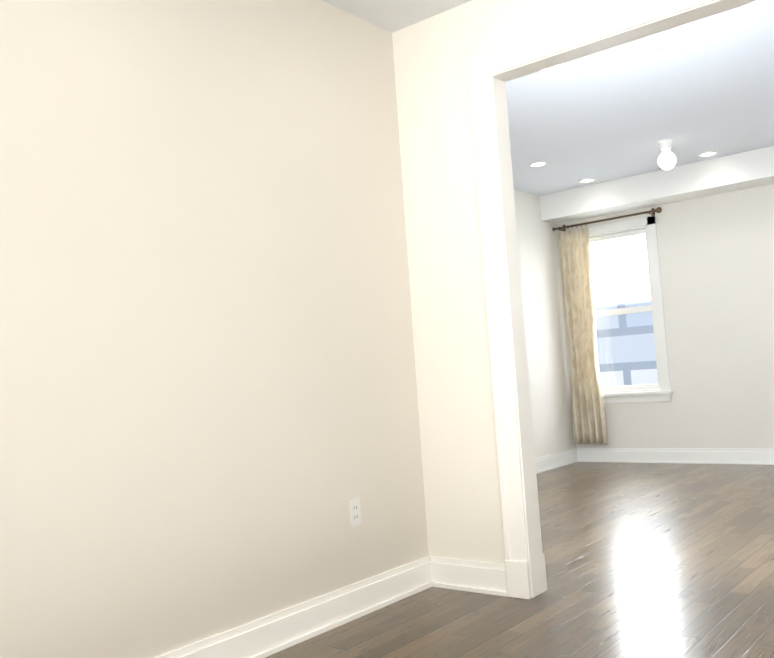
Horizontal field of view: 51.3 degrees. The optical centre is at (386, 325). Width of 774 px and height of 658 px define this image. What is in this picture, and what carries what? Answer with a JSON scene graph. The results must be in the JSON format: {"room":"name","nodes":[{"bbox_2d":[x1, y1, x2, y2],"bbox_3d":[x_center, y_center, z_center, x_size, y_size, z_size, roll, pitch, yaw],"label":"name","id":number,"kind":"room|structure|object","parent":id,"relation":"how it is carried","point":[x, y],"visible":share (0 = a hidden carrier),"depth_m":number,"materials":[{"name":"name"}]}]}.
{"room":"empty room","nodes":[
{"label":"empty room","id":0,"kind":"room"},
{"bbox_2d":[0,0,428,657],"bbox_3d":[-1.104,-0.115,2.497,0.120,2.700,3.750,-7,-4,39],"label":"wall","id":1,"kind":"structure","parent":0,"point":[208,410],"depth_m":2.90,"materials":[{"name":"beige paint"}]},
{"bbox_2d":[155,556,430,657],"bbox_3d":[-0.912,1.155,2.432,0.028,0.135,3.600,-7,-4,39],"label":"baseboard","id":2,"kind":"structure","parent":1,"relation":"attached to","point":[269,635],"depth_m":3.20,"materials":[{"name":"white paint"}]},
{"bbox_2d":[348,498,361,526],"bbox_3d":[-0.137,0.802,3.466,0.008,0.114,0.070,-7,-4,39],"label":"electrical outlet","id":3,"kind":"object","parent":1,"relation":"attached to","point":[354,512],"visible":1,"depth_m":3.46,"materials":[{"name":"plastic"}]},
{"bbox_2d":[392,0,629,563],"bbox_3d":[0.908,-0.201,3.358,4.750,2.700,0.110,-7,-4,39],"label":"wall","id":4,"kind":"structure","parent":0,"point":[460,466],"depth_m":3.77,"materials":[{"name":"beige paint"}]},
{"bbox_2d":[431,556,507,596],"bbox_3d":[0.380,1.144,3.685,0.396,0.135,0.028,-7,-4,39],"label":"baseboard","id":5,"kind":"structure","parent":4,"relation":"attached to","point":[448,573],"depth_m":3.68,"materials":[{"name":"white paint"}]},
{"bbox_2d":[468,0,758,598],"bbox_3d":[1.483,-0.134,2.896,2.533,2.432,0.166,-7,-4,39],"label":"door frame","id":6,"kind":"structure","parent":4,"relation":"attached to","point":[492,72],"depth_m":3.57,"materials":[{"name":"white paint"}]},
{"bbox_2d":[265,462,773,657],"bbox_3d":[1.251,1.196,3.580,5.050,0.100,8.400,-7,-4,39],"label":"floor","id":7,"kind":"structure","parent":0,"point":[659,560],"depth_m":3.56,"materials":[{"name":"brown wood"}]},
{"bbox_2d":[514,189,575,457],"bbox_3d":[0.426,0.035,6.654,0.150,2.700,4.650,-7,-4,39],"label":"wall","id":8,"kind":"structure","parent":0,"point":[546,339],"depth_m":7.94,"materials":[{"name":"beige paint"}]},
{"bbox_2d":[535,448,578,473],"bbox_3d":[0.570,1.304,6.505,0.028,0.135,4.390,-7,-4,39],"label":"baseboard","id":9,"kind":"structure","parent":8,"relation":"attached to","point":[545,463],"depth_m":7.86,"materials":[{"name":"white paint"}]},
{"bbox_2d":[322,0,773,195],"bbox_3d":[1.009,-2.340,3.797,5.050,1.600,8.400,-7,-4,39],"label":"ceiling","id":10,"kind":"structure","parent":0,"point":[694,90],"depth_m":5.33,"materials":[{"name":"paint"}]},
{"bbox_2d":[529,161,547,166],"bbox_3d":[1.278,-1.366,6.806,0.160,0.008,0.160,-7,-4,39],"label":"recessed light","id":11,"kind":"object","parent":10,"relation":"in","point":[538,164],"visible":0.96,"depth_m":6.79,"materials":[{"name":"white paint"}]},
{"bbox_2d":[538,64,564,73],"bbox_3d":[0.938,-1.477,4.618,0.160,0.008,0.160,-7,-4,39],"label":"recessed light","id":12,"kind":"object","parent":10,"relation":"in","point":[557,68],"visible":0.54,"depth_m":4.64,"materials":[{"name":"white paint"}]},
{"bbox_2d":[578,178,594,182],"bbox_3d":[1.872,-1.361,7.547,0.160,0.008,0.160,-7,-4,39],"label":"recessed light","id":13,"kind":"object","parent":10,"relation":"in","point":[586,180],"visible":1,"depth_m":7.54,"materials":[{"name":"white paint"}]},
{"bbox_2d":[658,139,675,169],"bbox_3d":[2.206,-1.345,6.356,0.140,0.231,0.140,-7,-4,39],"label":"globe pendant lamp","id":14,"kind":"object","parent":10,"relation":"hanging from","point":[667,159],"visible":1,"depth_m":6.32,"materials":[{"name":"glass"}]},
{"bbox_2d":[698,151,717,156],"bbox_3d":[2.735,-1.463,6.856,0.160,0.008,0.160,-7,-4,39],"label":"recessed light","id":15,"kind":"object","parent":10,"relation":"in","point":[708,153],"visible":0.9,"depth_m":6.85,"materials":[{"name":"white paint"}]},
{"bbox_2d":[746,0,773,7],"bbox_3d":[1.824,-1.581,3.908,0.160,0.008,0.160,-7,-4,39],"label":"recessed light","id":16,"kind":"object","parent":10,"relation":"in","point":[759,3],"visible":0.81,"depth_m":3.94,"materials":[{"name":"white paint"}]},
{"bbox_2d":[539,146,773,223],"bbox_3d":[3.074,-1.349,7.102,3.660,0.250,0.350,-7,-4,39],"label":"ceiling beam","id":17,"kind":"structure","parent":0,"point":[738,171],"depth_m":7.37,"materials":[{"name":"white paint"}]},
{"bbox_2d":[557,184,773,448],"bbox_3d":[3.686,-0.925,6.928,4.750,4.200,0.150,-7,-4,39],"label":"wall","id":18,"kind":"structure","parent":0,"point":[716,257],"depth_m":7.39,"materials":[{"name":"beige paint"}]},
{"bbox_2d":[552,207,661,231],"bbox_3d":[2.155,-1.051,7.979,1.171,0.073,0.126,-7,-4,39],"label":"curtain rod","id":19,"kind":"object","parent":18,"relation":"attached to","point":[652,211],"visible":1,"depth_m":7.89,"materials":[{"name":"brown metal"}]},
{"bbox_2d":[557,227,607,443],"bbox_3d":[1.952,0.101,8.087,0.361,2.155,0.088,-7,-4,39],"label":"curtain","id":20,"kind":"object","parent":19,"relation":"hanging from","point":[589,417],"visible":1,"depth_m":8.08,"materials":[{"name":"fabric"}]},
{"bbox_2d":[588,216,672,402],"bbox_3d":[2.287,-0.129,7.996,0.990,1.775,0.170,-7,-4,39],"label":"window","id":21,"kind":"structure","parent":18,"relation":"in","point":[661,391],"depth_m":7.83,"materials":[{"name":"white paint"}]},
{"bbox_2d":[579,448,773,464],"bbox_3d":[3.358,1.147,7.065,3.630,0.135,0.028,-7,-4,39],"label":"baseboard","id":22,"kind":"structure","parent":18,"relation":"attached to","point":[629,455],"depth_m":7.56,"materials":[{"name":"white paint"}]},
{"label":"outside","id":23,"kind":"structure","parent":0,"visible":0},
{"bbox_2d":[590,234,657,386],"bbox_3d":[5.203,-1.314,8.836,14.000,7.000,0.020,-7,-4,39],"label":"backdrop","id":24,"kind":"structure","parent":23,"point":[608,258],"depth_m":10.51,"materials":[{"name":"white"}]}
]}

